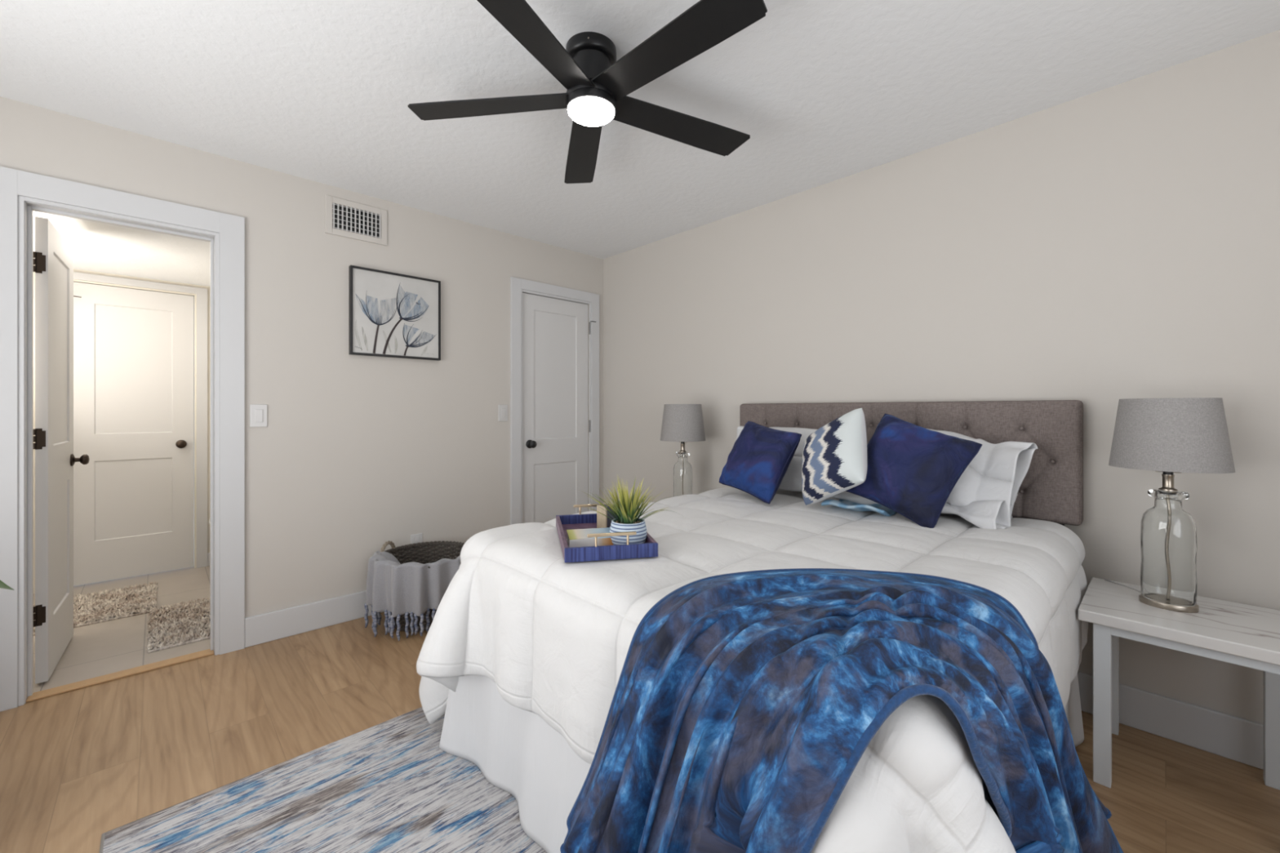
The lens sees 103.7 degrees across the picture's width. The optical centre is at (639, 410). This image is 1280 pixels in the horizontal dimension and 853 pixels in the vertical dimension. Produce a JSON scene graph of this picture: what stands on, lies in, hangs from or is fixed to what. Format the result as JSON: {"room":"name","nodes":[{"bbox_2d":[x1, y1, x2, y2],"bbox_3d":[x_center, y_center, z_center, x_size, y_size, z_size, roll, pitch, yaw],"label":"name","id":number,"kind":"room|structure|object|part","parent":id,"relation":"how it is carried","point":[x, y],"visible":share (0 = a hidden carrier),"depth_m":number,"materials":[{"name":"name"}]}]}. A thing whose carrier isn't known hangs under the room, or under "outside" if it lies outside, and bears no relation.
{"room":"bedroom","nodes":[
{"label":"bedroom","id":0,"kind":"room"},
{"bbox_2d":[33,211,209,286],"bbox_3d":[-3.017,-0.975,3.009,2.240,0.050,1.870,0,0,-44],"label":"ceiling","id":1,"kind":"structure","parent":0,"point":[96,246],"depth_m":3.00,"materials":[{"name":"white paint"}]},
{"bbox_2d":[33,269,209,594],"bbox_3d":[-3.623,0.121,3.640,2.000,2.142,0.120,0,0,-44],"label":"door frame","id":2,"kind":"structure","parent":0,"point":[194,295],"depth_m":3.81,"materials":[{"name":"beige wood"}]},
{"bbox_2d":[73,281,193,586],"bbox_3d":[-3.595,0.160,3.575,0.632,2.048,0.100,0,0,-44],"label":"door","id":3,"kind":"structure","parent":2,"relation":"in","point":[133,348],"depth_m":3.58,"materials":[{"name":"white paint"}]},
{"bbox_3d":[-3.404,0.252,3.734,0.062,0.062,0.064,0,0,-44],"label":"knob","id":4,"kind":"part","parent":3,"relation":"part of","materials":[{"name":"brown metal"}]},
{"bbox_2d":[207,552,209,565],"bbox_3d":[-3.083,1.142,4.067,0.630,0.100,0.012,0,0,-44],"label":"baseboard","id":5,"kind":"structure","parent":2,"relation":"attached to","point":[208,553],"depth_m":3.85,"materials":[{"name":"grey paint"}]},
{"bbox_2d":[0,96,603,617],"bbox_3d":[-1.751,-0.028,2.845,3.900,2.440,0.120,0,0,-44],"label":"wall","id":6,"kind":"structure","parent":0,"point":[355,455],"depth_m":2.82,"materials":[{"name":"grey paint"}]},
{"bbox_2d":[33,216,89,684],"bbox_3d":[-2.781,0.172,2.409,0.164,2.015,0.611,0,0,-44],"label":"door","id":7,"kind":"structure","parent":6,"relation":"in","point":[53,262],"depth_m":2.31,"materials":[{"name":"white paint"}]},
{"bbox_3d":[-2.792,0.172,2.405,0.036,2.015,0.600,0,0,-41],"label":"panel","id":8,"kind":"part","parent":7,"relation":"part of","materials":[{"name":"white paint"}]},
{"bbox_3d":[-2.911,0.257,2.615,0.065,0.062,0.062,0,0,-44],"label":"knob","id":9,"kind":"part","parent":7,"relation":"part of","materials":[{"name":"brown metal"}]},
{"bbox_2d":[24,201,214,703],"bbox_3d":[-2.328,0.169,2.291,0.600,2.045,0.120,0,0,-44],"label":"trim","id":10,"kind":"structure","parent":6,"relation":"attached to","point":[29,207],"depth_m":2.10,"materials":[{"name":"grey paint"}]},
{"bbox_2d":[26,648,213,702],"bbox_3d":[-2.314,1.187,2.277,0.588,0.010,0.070,0,0,-44],"label":"trim","id":11,"kind":"structure","parent":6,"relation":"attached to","point":[107,677],"depth_m":2.24,"materials":[{"name":"brown wood"}]},
{"bbox_2d":[0,166,244,711],"bbox_3d":[-2.280,0.113,2.241,0.816,2.157,0.018,0,0,-44],"label":"trim","id":12,"kind":"structure","parent":6,"relation":"attached to","point":[17,187],"depth_m":2.17,"materials":[{"name":"grey paint"}]},
{"bbox_2d":[249,404,267,426],"bbox_3d":[-1.946,0.028,2.568,0.072,0.116,0.010,0,0,-44],"label":"light switch","id":13,"kind":"object","parent":6,"relation":"attached to","point":[258,412],"visible":1,"depth_m":2.56,"materials":[{"name":"grey plastic"}]},
{"bbox_2d":[244,590,384,647],"bbox_3d":[-1.450,1.118,3.041,1.489,0.148,0.015,0,0,-44],"label":"baseboard","id":14,"kind":"structure","parent":6,"relation":"attached to","point":[260,628],"depth_m":2.69,"materials":[{"name":"grey paint"}]},
{"bbox_2d":[324,195,386,245],"bbox_3d":[-1.619,-1.083,2.881,0.320,0.210,0.012,0,0,-44],"label":"air vent","id":15,"kind":"object","parent":6,"relation":"in","point":[350,222],"visible":1,"depth_m":2.87,"materials":[{"name":"grey metal"}]},
{"bbox_2d":[348,265,440,360],"bbox_3d":[-1.457,-0.567,3.020,0.510,0.502,0.034,0,0,-44],"label":"framed picture","id":16,"kind":"object","parent":6,"relation":"attached to","point":[391,314],"visible":1,"depth_m":3.00,"materials":[{"name":"black"}]},
{"bbox_2d":[355,284,432,355],"bbox_3d":[-1.451,-0.549,3.015,0.465,0.439,0.001,0,0,-44],"label":"print","id":17,"kind":"object","parent":16,"relation":"attached to","point":[391,320],"depth_m":3.00,"materials":[{"name":"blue paper"}]},
{"bbox_2d":[410,533,422,552],"bbox_3d":[-1.381,0.822,3.110,0.072,0.116,0.009,0,0,-44],"label":"wall outlet","id":18,"kind":"object","parent":6,"relation":"attached to","point":[415,538],"visible":0.51,"depth_m":3.11,"materials":[{"name":"grey plastic"}]},
{"bbox_2d":[413,536,419,542],"bbox_3d":[-1.379,0.797,3.108,0.032,0.032,0.003,0,0,-44],"label":"socket","id":19,"kind":"object","parent":18,"relation":"attached to","point":[416,539],"depth_m":3.11,"materials":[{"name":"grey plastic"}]},
{"bbox_2d":[497,404,507,421],"bbox_3d":[-0.957,0.019,3.517,0.072,0.116,0.010,0,0,-44],"label":"light switch","id":20,"kind":"object","parent":6,"relation":"attached to","point":[502,409],"visible":1,"depth_m":3.51,"materials":[{"name":"grey plastic"}]},
{"bbox_2d":[510,276,599,524],"bbox_3d":[-0.624,0.124,3.831,0.796,2.135,0.018,0,0,-44],"label":"trim","id":21,"kind":"structure","parent":6,"relation":"attached to","point":[517,286],"depth_m":3.62,"materials":[{"name":"grey paint"}]},
{"bbox_2d":[522,293,595,523],"bbox_3d":[-0.613,0.166,3.851,0.656,2.036,0.100,0,0,-44],"label":"door","id":22,"kind":"structure","parent":6,"relation":"in","point":[555,331],"depth_m":3.83,"materials":[{"name":"white paint"}]},
{"bbox_3d":[-0.786,0.247,3.660,0.062,0.062,0.064,0,0,-44],"label":"knob","id":23,"kind":"part","parent":22,"relation":"part of","materials":[{"name":"black metal"}]},
{"bbox_2d":[380,540,395,551],"bbox_3d":[-1.466,0.797,2.925,0.023,0.075,0.125,0,0,11],"label":"handle","id":24,"kind":"object","parent":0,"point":[393,548],"depth_m":2.93,"materials":[{"name":"beige wicker"}]},
{"bbox_2d":[0,0,1279,258],"bbox_3d":[-0.220,-1.298,1.251,4.140,0.100,4.540,0,0,-44],"label":"ceiling","id":25,"kind":"structure","parent":0,"point":[824,91],"depth_m":1.91,"materials":[{"name":"white paint"}]},
{"bbox_2d":[407,0,767,183],"bbox_3d":[-0.138,-1.132,1.710,1.279,0.233,1.239,0,0,-44],"label":"ceiling fan","id":26,"kind":"object","parent":25,"relation":"hanging from","point":[597,86],"visible":1,"depth_m":1.67,"materials":[{"name":"black metal"}]},
{"bbox_3d":[-0.521,-1.080,1.789,0.619,0.032,0.135,0,0,7],"label":"fan blade","id":27,"kind":"part","parent":26,"relation":"part of","materials":[{"name":"black wood"}]},
{"bbox_3d":[-0.320,-1.080,1.424,0.135,0.032,0.619,0,0,25],"label":"fan blade","id":28,"kind":"part","parent":26,"relation":"part of","materials":[{"name":"black wood"}]},
{"bbox_3d":[-0.236,-1.080,2.093,0.135,0.032,0.619,0,0,-11],"label":"fan blade","id":29,"kind":"part","parent":26,"relation":"part of","materials":[{"name":"black"}]},
{"bbox_3d":[0.089,-1.080,1.502,0.619,0.032,0.135,0,0,43],"label":"fan blade","id":30,"kind":"part","parent":26,"relation":"part of","materials":[{"name":"black"}]},
{"bbox_3d":[0.141,-1.080,1.916,0.619,0.032,0.135,0,0,-29],"label":"fan blade","id":31,"kind":"part","parent":26,"relation":"part of","materials":[{"name":"black wood"}]},
{"bbox_2d":[0,565,1279,852],"bbox_3d":[-0.868,1.242,1.925,4.140,0.100,6.410,0,0,-44],"label":"floor","id":32,"kind":"structure","parent":0,"point":[77,766],"depth_m":1.83,"materials":[{"name":"brown wood"}]},
{"bbox_2d":[0,580,14,590],"bbox_3d":[-1.876,0.811,1.295,0.382,0.760,0.354,0,0,-44],"label":"potted plant","id":33,"kind":"object","parent":32,"relation":"on","point":[2,585],"visible":1,"depth_m":1.30,"materials":[{"name":"green plant"}]},
{"bbox_2d":[33,582,158,635],"bbox_3d":[-3.389,1.175,2.919,0.857,0.032,0.648,0,0,-44],"label":"bath mat","id":34,"kind":"object","parent":32,"relation":"on","point":[100,606],"visible":0.53,"depth_m":3.04,"materials":[{"name":"beige fabric"}]},
{"bbox_2d":[146,596,209,653],"bbox_3d":[-2.389,1.175,2.974,0.756,0.032,0.705,0,0,-44],"label":"bath mat","id":35,"kind":"object","parent":32,"relation":"on","point":[184,623],"visible":0.34,"depth_m":2.75,"materials":[{"name":"beige fabric"}]},
{"bbox_2d":[98,706,546,852],"bbox_3d":[-0.208,1.186,1.155,1.524,0.012,2.151,0,0,-44],"label":"area rug","id":36,"kind":"object","parent":32,"relation":"on","point":[389,786],"visible":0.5,"depth_m":1.49,"materials":[{"name":"fabric"}]},
{"bbox_2d":[380,540,464,631],"bbox_3d":[-1.220,0.973,2.877,0.530,0.428,0.529,0,0,8],"label":"wicker basket","id":37,"kind":"object","parent":32,"relation":"on","point":[432,546],"visible":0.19,"depth_m":3.07,"materials":[{"name":"brown wicker"}]},
{"bbox_2d":[364,551,461,640],"bbox_3d":[-1.211,0.989,2.723,0.648,0.392,0.300,0,0,2],"label":"throw","id":38,"kind":"object","parent":37,"relation":"on","point":[393,587],"visible":0.86,"depth_m":2.63,"materials":[{"name":"grey fabric"}]},
{"bbox_2d":[739,400,1083,526],"bbox_3d":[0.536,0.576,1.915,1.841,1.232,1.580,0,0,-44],"label":"headboard","id":39,"kind":"object","parent":32,"relation":"on","point":[1051,489],"visible":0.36,"depth_m":2.08,"materials":[{"name":"grey fabric"}]},
{"bbox_2d":[416,487,1088,852],"bbox_3d":[0.434,0.792,1.815,1.936,0.726,1.941,0,0,-44],"label":"comforter","id":40,"kind":"object","parent":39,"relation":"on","point":[553,636],"visible":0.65,"depth_m":1.43,"materials":[{"name":"white fabric"}]},
{"bbox_2d":[555,503,657,562],"bbox_3d":[-0.131,0.396,1.692,0.275,0.077,0.470,0,0,-12],"label":"serving tray","id":41,"kind":"object","parent":40,"relation":"on","point":[649,548],"visible":0.7,"depth_m":1.48,"materials":[{"name":"blue wood"}]},
{"bbox_2d":[555,515,568,558],"bbox_3d":[-0.259,0.415,1.663,0.012,0.040,0.446,0,0,-12],"label":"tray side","id":42,"kind":"object","parent":41,"relation":"on","point":[562,528],"depth_m":1.67,"materials":[{"name":"brown wood"}]},
{"bbox_2d":[561,522,596,547],"bbox_3d":[-0.131,0.431,1.692,0.251,0.006,0.446,0,0,-12],"label":"book","id":43,"kind":"object","parent":41,"relation":"on","point":[566,526],"depth_m":1.86,"materials":[{"name":"white paper"}]},
{"bbox_2d":[555,513,617,524],"bbox_3d":[-0.180,0.415,1.916,0.275,0.040,0.012,0,0,-12],"label":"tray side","id":44,"kind":"object","parent":41,"relation":"on","point":[590,518],"depth_m":1.90,"materials":[{"name":"blue wood"}]},
{"bbox_2d":[566,527,613,547],"bbox_3d":[-0.144,0.411,1.623,0.175,0.032,0.125,0,0,-12],"label":"book","id":45,"kind":"object","parent":41,"relation":"on","point":[575,537],"visible":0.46,"depth_m":1.57,"materials":[{"name":"white paper"}]},
{"bbox_3d":[-0.180,0.377,1.916,0.144,0.039,0.008,0,0,-12],"label":"handle","id":46,"kind":"part","parent":41,"relation":"part of","materials":[{"name":"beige metal"}]},
{"bbox_2d":[596,503,616,528],"bbox_3d":[-0.121,0.385,1.828,0.046,0.084,0.058,0,0,40],"label":"box","id":47,"kind":"object","parent":41,"relation":"on","point":[602,522],"visible":0.57,"depth_m":1.81,"materials":[{"name":"grey wood"}]},
{"bbox_3d":[-0.137,0.385,1.809,0.046,0.084,0.007,0,0,40],"label":"panel","id":48,"kind":"part","parent":47,"relation":"part of","materials":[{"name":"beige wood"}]},
{"bbox_2d":[564,542,657,562],"bbox_3d":[-0.082,0.415,1.468,0.275,0.040,0.012,0,0,-12],"label":"tray side","id":49,"kind":"object","parent":41,"relation":"on","point":[575,554],"depth_m":1.46,"materials":[{"name":"blue wood"}]},
{"bbox_3d":[-0.082,0.377,1.468,0.144,0.039,0.008,0,0,-12],"label":"handle","id":50,"kind":"part","parent":41,"relation":"part of","materials":[{"name":"beige metal"}]},
{"bbox_2d":[585,475,682,545],"bbox_3d":[-0.034,0.317,1.601,0.285,0.221,0.288,0,0,-40],"label":"potted grass","id":51,"kind":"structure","parent":41,"relation":"on","point":[627,510],"depth_m":1.56,"materials":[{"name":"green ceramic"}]},
{"bbox_2d":[609,517,646,545],"bbox_3d":[-0.037,0.388,1.592,0.118,0.079,0.118,0,0,-44],"label":"pot","id":52,"kind":"object","parent":51,"relation":"on","point":[618,524],"depth_m":1.55,"materials":[{"name":"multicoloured ceramic"}]},
{"bbox_2d":[719,421,801,503],"bbox_3d":[0.589,0.247,2.514,0.233,0.379,0.408,0,0,-31],"label":"cushion","id":53,"kind":"object","parent":40,"relation":"on","point":[758,460],"visible":1,"depth_m":2.41,"materials":[{"name":"fabric"}]},
{"bbox_2d":[732,426,817,492],"bbox_3d":[0.751,0.265,2.713,0.197,0.349,0.587,0,0,-44],"label":"pillow","id":54,"kind":"object","parent":40,"relation":"on","point":[792,479],"visible":0.17,"depth_m":2.58,"materials":[{"name":"white fabric"}]},
{"bbox_2d":[801,408,867,505],"bbox_3d":[0.842,0.207,2.194,0.221,0.434,0.456,0,0,-21],"label":"cushion","id":55,"kind":"object","parent":40,"relation":"on","point":[835,460],"visible":1,"depth_m":2.10,"materials":[{"name":"fabric"}]},
{"bbox_2d":[560,568,1124,852],"bbox_3d":[0.495,0.770,1.000,1.312,0.834,0.556,0,0,-7],"label":"throw blanket","id":56,"kind":"object","parent":40,"relation":"on","point":[744,705],"visible":1,"depth_m":0.87,"materials":[{"name":"blue fabric"}]},
{"bbox_2d":[820,498,896,516],"bbox_3d":[0.977,0.416,2.192,0.240,0.048,0.280,0,0,-44],"label":"open magazine","id":57,"kind":"object","parent":40,"relation":"on","point":[844,504],"visible":0.66,"depth_m":2.14,"materials":[{"name":"blue paper"}]},
{"bbox_2d":[845,413,982,528],"bbox_3d":[1.090,0.233,2.058,0.266,0.437,0.493,0,0,-44],"label":"cushion","id":58,"kind":"object","parent":40,"relation":"on","point":[913,470],"visible":0.87,"depth_m":1.96,"materials":[{"name":"fabric"}]},
{"bbox_2d":[831,490,1017,528],"bbox_3d":[1.184,0.384,2.194,0.331,0.164,0.729,0,0,-44],"label":"pillow","id":59,"kind":"object","parent":40,"relation":"on","point":[981,513],"visible":0.2,"depth_m":1.92,"materials":[{"name":"white fabric"}]},
{"bbox_2d":[926,428,1037,526],"bbox_3d":[1.268,0.272,2.148,0.270,0.403,0.655,0,0,-35],"label":"pillow","id":60,"kind":"object","parent":40,"relation":"on","point":[997,472],"visible":0.31,"depth_m":1.96,"materials":[{"name":"white fabric"}]},
{"bbox_2d":[439,673,1084,852],"bbox_3d":[0.468,0.955,1.840,1.832,0.448,1.640,0,0,-44],"label":"bed skirt","id":61,"kind":"object","parent":39,"relation":"on","point":[515,749],"visible":0.2,"depth_m":1.53,"materials":[{"name":"white fabric"}]},
{"bbox_2d":[1078,577,1279,790],"bbox_3d":[1.750,0.917,1.606,0.455,0.550,0.492,0,0,-44],"label":"side table","id":62,"kind":"object","parent":32,"relation":"on","point":[1246,635],"visible":0.98,"depth_m":1.58,"materials":[{"name":"white wood"}]},
{"bbox_3d":[1.484,0.935,1.614,0.042,0.514,0.042,0,0,-44],"label":"leg","id":63,"kind":"part","parent":62,"relation":"part of","materials":[{"name":"white paint"}]},
{"bbox_3d":[1.753,0.935,1.872,0.042,0.514,0.042,0,0,-44],"label":"leg","id":64,"kind":"part","parent":62,"relation":"part of","materials":[{"name":"white paint"}]},
{"bbox_2d":[1104,578,1140,591],"bbox_3d":[1.762,0.638,1.802,0.024,0.007,0.195,0,0,2],"label":"lamp cord","id":65,"kind":"object","parent":62,"relation":"on","point":[1104,579],"visible":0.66,"depth_m":1.84,"materials":[{"name":"grey plastic"}]},
{"bbox_2d":[1108,397,1235,613],"bbox_3d":[1.734,0.302,1.652,0.286,0.680,0.286,0,0,-44],"label":"table lamp","id":66,"kind":"object","parent":62,"relation":"on","point":[1167,436],"visible":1,"depth_m":1.60,"materials":[{"name":"clear glass"}]},
{"bbox_2d":[1162,471,1173,475],"bbox_3d":[1.734,0.194,1.652,0.024,0.033,0.024,0,0,-44],"label":"bulb socket","id":67,"kind":"object","parent":66,"relation":"attached to","point":[1163,473],"depth_m":1.64,"materials":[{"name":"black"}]},
{"bbox_2d":[1140,488,1197,606],"bbox_3d":[1.734,0.443,1.652,0.111,0.360,0.129,0,0,-44],"label":"glass bottle","id":68,"kind":"object","parent":66,"relation":"on","point":[1169,542],"depth_m":1.62,"materials":[{"name":"clear glass"}]},
{"bbox_3d":[1.734,0.076,1.652,0.286,0.228,0.286,0,0,-44],"label":"lamp shade","id":69,"kind":"part","parent":66,"relation":"part of","materials":[{"name":"grey fabric"}]},
{"bbox_3d":[2.016,0.935,1.598,0.042,0.514,0.042,0,0,-44],"label":"leg","id":70,"kind":"part","parent":62,"relation":"part of","materials":[{"name":"white paint"}]},
{"bbox_3d":[0.274,0.917,3.144,0.455,0.550,0.492,0,0,-44],"label":"side table","id":71,"kind":"object","parent":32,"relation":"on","visible":0},
{"bbox_2d":[660,404,705,496],"bbox_3d":[0.271,0.302,3.177,0.286,0.680,0.286,0,0,-44],"label":"table lamp","id":72,"kind":"object","parent":71,"relation":"on","point":[682,423],"visible":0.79,"depth_m":3.09,"materials":[{"name":"grey fabric"}]},
{"bbox_3d":[0.271,0.076,3.177,0.286,0.228,0.286,0,0,-44],"label":"lamp shade","id":73,"kind":"part","parent":72,"relation":"part of","materials":[{"name":"grey fabric"}]},
{"bbox_2d":[673,451,692,496],"bbox_3d":[0.271,0.443,3.177,0.111,0.360,0.129,0,0,-44],"label":"glass bottle","id":74,"kind":"object","parent":72,"relation":"on","point":[682,469],"depth_m":3.13,"materials":[{"name":"clear glass"}]},
{"bbox_2d":[603,30,1279,724],"bbox_3d":[1.230,-0.028,2.643,0.120,2.440,4.540,0,0,-44],"label":"wall","id":75,"kind":"structure","parent":0,"point":[1100,249],"depth_m":2.07,"materials":[{"name":"grey paint"}]},
{"bbox_2d":[1077,671,1262,769],"bbox_3d":[1.181,1.118,2.596,0.015,0.148,4.300,0,0,-44],"label":"baseboard","id":76,"kind":"structure","parent":75,"relation":"attached to","point":[1232,737],"depth_m":1.79,"materials":[{"name":"grey paint"}]}
]}

